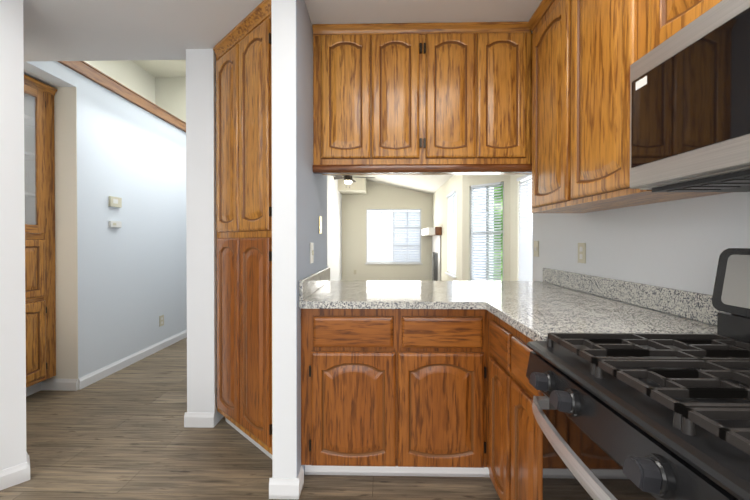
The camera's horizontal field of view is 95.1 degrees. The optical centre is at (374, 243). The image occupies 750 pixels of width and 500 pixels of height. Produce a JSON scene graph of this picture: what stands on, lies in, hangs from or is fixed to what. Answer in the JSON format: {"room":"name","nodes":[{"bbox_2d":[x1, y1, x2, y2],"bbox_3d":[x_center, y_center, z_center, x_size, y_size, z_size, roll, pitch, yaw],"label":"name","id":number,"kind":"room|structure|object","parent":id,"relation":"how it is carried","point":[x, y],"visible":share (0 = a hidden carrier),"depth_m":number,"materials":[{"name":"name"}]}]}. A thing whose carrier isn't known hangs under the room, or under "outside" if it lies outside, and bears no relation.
{"room":"kitchen","nodes":[
{"label":"kitchen","id":0,"kind":"room"},
{"bbox_2d":[109,221,121,227],"bbox_3d":[-2.380,-0.176,3.143,0.024,0.057,0.125,0,0,1],"label":"detector","id":1,"kind":"object","parent":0,"point":[117,224],"visible":0.98,"depth_m":3.13,"materials":[{"name":"white plastic"}]},
{"bbox_2d":[0,337,499,499],"bbox_3d":[-0.616,1.205,3.906,5.900,0.060,11.200,0,0,1],"label":"floor","id":2,"kind":"structure","parent":0,"point":[124,434],"depth_m":1.92,"materials":[{"name":"wood"}]},
{"bbox_2d":[25,234,55,396],"bbox_3d":[-2.724,0.566,2.403,0.319,1.240,0.732,0,0,1],"label":"base cabinet","id":3,"kind":"object","parent":2,"relation":"on","point":[40,308],"depth_m":2.63,"materials":[{"name":"brown wood"}]},
{"bbox_2d":[213,0,271,458],"bbox_3d":[-0.756,-0.032,2.161,0.562,2.438,0.876,0,0,1],"label":"pantry cabinet","id":4,"kind":"object","parent":2,"relation":"on","point":[242,49],"visible":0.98,"depth_m":1.94,"materials":[{"name":"brown wood"}]},
{"bbox_2d":[301,309,484,476],"bbox_3d":[0.109,0.750,2.023,0.931,0.876,0.729,0,0,1],"label":"base cabinet","id":5,"kind":"object","parent":2,"relation":"on","point":[424,392],"depth_m":1.66,"materials":[{"name":"brown wood"}]},
{"bbox_2d":[421,227,441,280],"bbox_3d":[1.347,0.381,8.472,0.350,1.525,1.460,0,0,1],"label":"fireplace","id":6,"kind":"object","parent":2,"relation":"on","point":[434,232],"visible":0.77,"depth_m":8.13,"materials":[{"name":"grey tile"}]},
{"bbox_2d":[481,309,542,499],"bbox_3d":[0.853,0.755,1.353,0.657,0.876,0.617,0,0,1],"label":"base cabinet","id":7,"kind":"object","parent":2,"relation":"on","point":[512,455],"depth_m":1.36,"materials":[{"name":"brown wood"}]},
{"bbox_2d":[299,267,721,340],"bbox_3d":[0.414,0.244,1.774,1.551,0.136,1.448,0,0,1],"label":"countertop","id":8,"kind":"structure","parent":7,"relation":"on","point":[536,310],"depth_m":1.63,"materials":[{"name":"stone"}]},
{"bbox_2d":[526,248,749,499],"bbox_3d":[0.789,0.607,0.663,0.753,1.182,0.756,0,0,1],"label":"range","id":9,"kind":"object","parent":2,"relation":"on","point":[642,416],"visible":1,"depth_m":0.71,"materials":[{"name":"black metal"}]},
{"bbox_2d":[23,0,541,198],"bbox_3d":[-0.606,-1.812,3.894,5.520,1.387,11.020,0,0,1],"label":"ceiling","id":10,"kind":"structure","parent":0,"point":[156,38],"depth_m":1.93,"materials":[{"name":"white paint"}]},
{"bbox_2d":[331,175,374,187],"bbox_3d":[-0.578,-1.498,7.618,1.166,0.564,1.151,0,0,1],"label":"ceiling fan","id":11,"kind":"object","parent":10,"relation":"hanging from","point":[348,179],"visible":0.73,"depth_m":7.54,"materials":[{"name":"brown metal"}]},
{"bbox_2d":[312,22,527,174],"bbox_3d":[0.269,-0.854,2.124,1.247,0.794,0.339,0,0,1],"label":"upper cabinet","id":12,"kind":"object","parent":10,"relation":"hanging from","point":[389,98],"depth_m":1.96,"materials":[{"name":"brown wood"}]},
{"bbox_2d":[524,0,730,212],"bbox_3d":[1.025,-0.709,1.536,0.322,1.076,0.883,0,0,1],"label":"upper cabinet","id":13,"kind":"object","parent":10,"relation":"hanging from","point":[545,104],"depth_m":1.45,"materials":[{"name":"brown wood"}]},
{"bbox_2d":[640,0,721,57],"bbox_3d":[1.008,-0.907,0.705,0.322,0.669,0.774,0,0,1],"label":"upper cabinet","id":14,"kind":"object","parent":10,"relation":"hanging from","point":[660,20],"depth_m":1.02,"materials":[{"name":"brown wood"}]},
{"bbox_2d":[0,0,749,477],"bbox_3d":[-0.606,-0.625,3.903,5.520,3.600,11.020,0,0,1],"label":"wall","id":15,"kind":"structure","parent":0,"point":[136,276],"depth_m":2.22,"materials":[{"name":"white paint"}]},
{"bbox_2d":[0,452,29,489],"bbox_3d":[-2.499,1.151,0.967,1.495,0.090,1.730,0,0,1],"label":"baseboard","id":16,"kind":"structure","parent":15,"relation":"attached to","point":[20,473],"depth_m":1.69,"materials":[{"name":"white wood"}]},
{"bbox_2d":[41,379,75,390],"bbox_3d":[-2.545,1.138,2.766,0.288,0.090,0.014,0,0,1],"label":"baseboard","id":17,"kind":"structure","parent":15,"relation":"attached to","point":[48,384],"depth_m":2.76,"materials":[{"name":"white wood"}]},
{"bbox_2d":[109,196,121,207],"bbox_3d":[-2.379,-0.380,3.142,0.026,0.090,0.125,0,0,1],"label":"thermostat","id":18,"kind":"object","parent":15,"relation":"attached to","point":[115,201],"visible":0.98,"depth_m":3.13,"materials":[{"name":"beige plastic"}]},
{"bbox_2d":[57,61,185,131],"bbox_3d":[-2.441,-1.438,3.693,0.180,0.106,2.660,0,0,1],"label":"trim","id":19,"kind":"structure","parent":15,"relation":"attached to","point":[90,72],"depth_m":3.20,"materials":[{"name":"brown wood"}]},
{"bbox_2d":[76,330,186,390],"bbox_3d":[-2.341,1.120,5.398,0.014,0.090,5.283,0,0,1],"label":"baseboard","id":20,"kind":"structure","parent":15,"relation":"attached to","point":[97,375],"depth_m":3.27,"materials":[{"name":"white wood"}]},
{"bbox_2d":[159,315,163,326],"bbox_3d":[-2.374,0.860,3.819,0.008,0.116,0.072,0,0,1],"label":"outlet","id":21,"kind":"object","parent":15,"relation":"attached to","point":[161,318],"depth_m":3.81,"materials":[{"name":"beige plastic"}]},
{"bbox_2d":[184,412,202,426],"bbox_3d":[-1.169,1.122,5.115,0.013,0.090,5.803,0,0,1],"label":"baseboard","id":22,"kind":"structure","parent":15,"relation":"attached to","point":[189,418],"depth_m":2.21,"materials":[{"name":"white wood"}]},
{"bbox_2d":[310,243,313,263],"bbox_3d":[-0.354,0.053,1.936,0.012,0.116,0.072,0,0,1],"label":"outlet","id":23,"kind":"object","parent":15,"relation":"attached to","point":[311,244],"depth_m":1.92,"materials":[{"name":"beige plastic"}]},
{"bbox_2d":[319,216,321,233],"bbox_3d":[-0.352,-0.119,2.206,0.006,0.110,0.070,0,0,1],"label":"light switch","id":24,"kind":"object","parent":15,"relation":"attached to","point":[320,218],"depth_m":2.20,"materials":[{"name":"beige plastic"}]},
{"bbox_2d":[365,209,422,263],"bbox_3d":[0.507,-0.184,9.294,1.552,1.494,0.130,0,0,1],"label":"window","id":25,"kind":"structure","parent":15,"relation":"in","point":[367,262],"depth_m":9.31,"materials":[{"name":"white"}]},
{"bbox_2d":[368,209,419,261],"label":"window blinds","id":26,"kind":"object","parent":15,"relation":"attached to","point":[373,243],"depth_m":9.28,"materials":[{"name":"white plastic"}]},
{"bbox_2d":[445,193,455,278],"bbox_3d":[1.509,-0.174,6.699,0.130,1.620,0.910,0,0,1],"label":"window","id":27,"kind":"structure","parent":15,"relation":"in","point":[446,273],"depth_m":6.95,"materials":[{"name":"white"}]},
{"bbox_2d":[446,190,455,273],"label":"window blinds","id":28,"kind":"object","parent":15,"relation":"attached to","point":[451,246],"depth_m":6.66,"materials":[{"name":"white plastic"}]},
{"bbox_2d":[471,182,501,280],"label":"window blinds","id":29,"kind":"object","parent":15,"relation":"attached to","point":[491,256],"depth_m":5.48,"materials":[{"name":"white plastic"}]},
{"bbox_2d":[470,182,503,280],"bbox_3d":[1.789,-0.131,5.505,0.640,1.650,0.130,0,1,43],"label":"window","id":30,"kind":"structure","parent":15,"relation":"in","point":[471,195],"depth_m":5.52,"materials":[{"name":"white"}]},
{"bbox_2d":[517,175,532,280],"label":"window blinds","id":31,"kind":"object","parent":15,"relation":"attached to","point":[525,258],"depth_m":4.66,"materials":[{"name":"white plastic"}]},
{"bbox_2d":[520,176,531,228],"bbox_3d":[2.066,-0.114,4.543,0.130,1.630,0.860,0,0,1],"label":"window","id":32,"kind":"structure","parent":15,"relation":"in","point":[531,176],"depth_m":4.90,"materials":[{"name":"white"}]},
{"bbox_2d":[534,241,538,256],"bbox_3d":[1.202,0.040,2.561,0.012,0.116,0.072,0,0,1],"label":"outlet","id":33,"kind":"object","parent":15,"relation":"attached to","point":[536,243],"depth_m":2.55,"materials":[{"name":"beige plastic"}]},
{"bbox_2d":[578,243,585,262],"bbox_3d":[1.192,0.054,1.980,0.008,0.116,0.072,0,0,1],"label":"outlet","id":34,"kind":"object","parent":15,"relation":"attached to","point":[581,252],"depth_m":1.97,"materials":[{"name":"beige plastic"}]},
{"bbox_2d":[630,0,749,191],"bbox_3d":[0.985,-0.361,0.713,0.365,0.414,0.758,0,0,1],"label":"microwave","id":35,"kind":"object","parent":15,"relation":"attached to","point":[689,107],"visible":1,"depth_m":0.87,"materials":[{"name":"silver metal"}]},
{"label":"outside","id":36,"kind":"structure","parent":0,"visible":0},
{"bbox_2d":[368,180,532,280],"bbox_3d":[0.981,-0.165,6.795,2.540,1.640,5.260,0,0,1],"label":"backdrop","id":37,"kind":"structure","parent":36,"point":[501,193],"depth_m":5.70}
]}

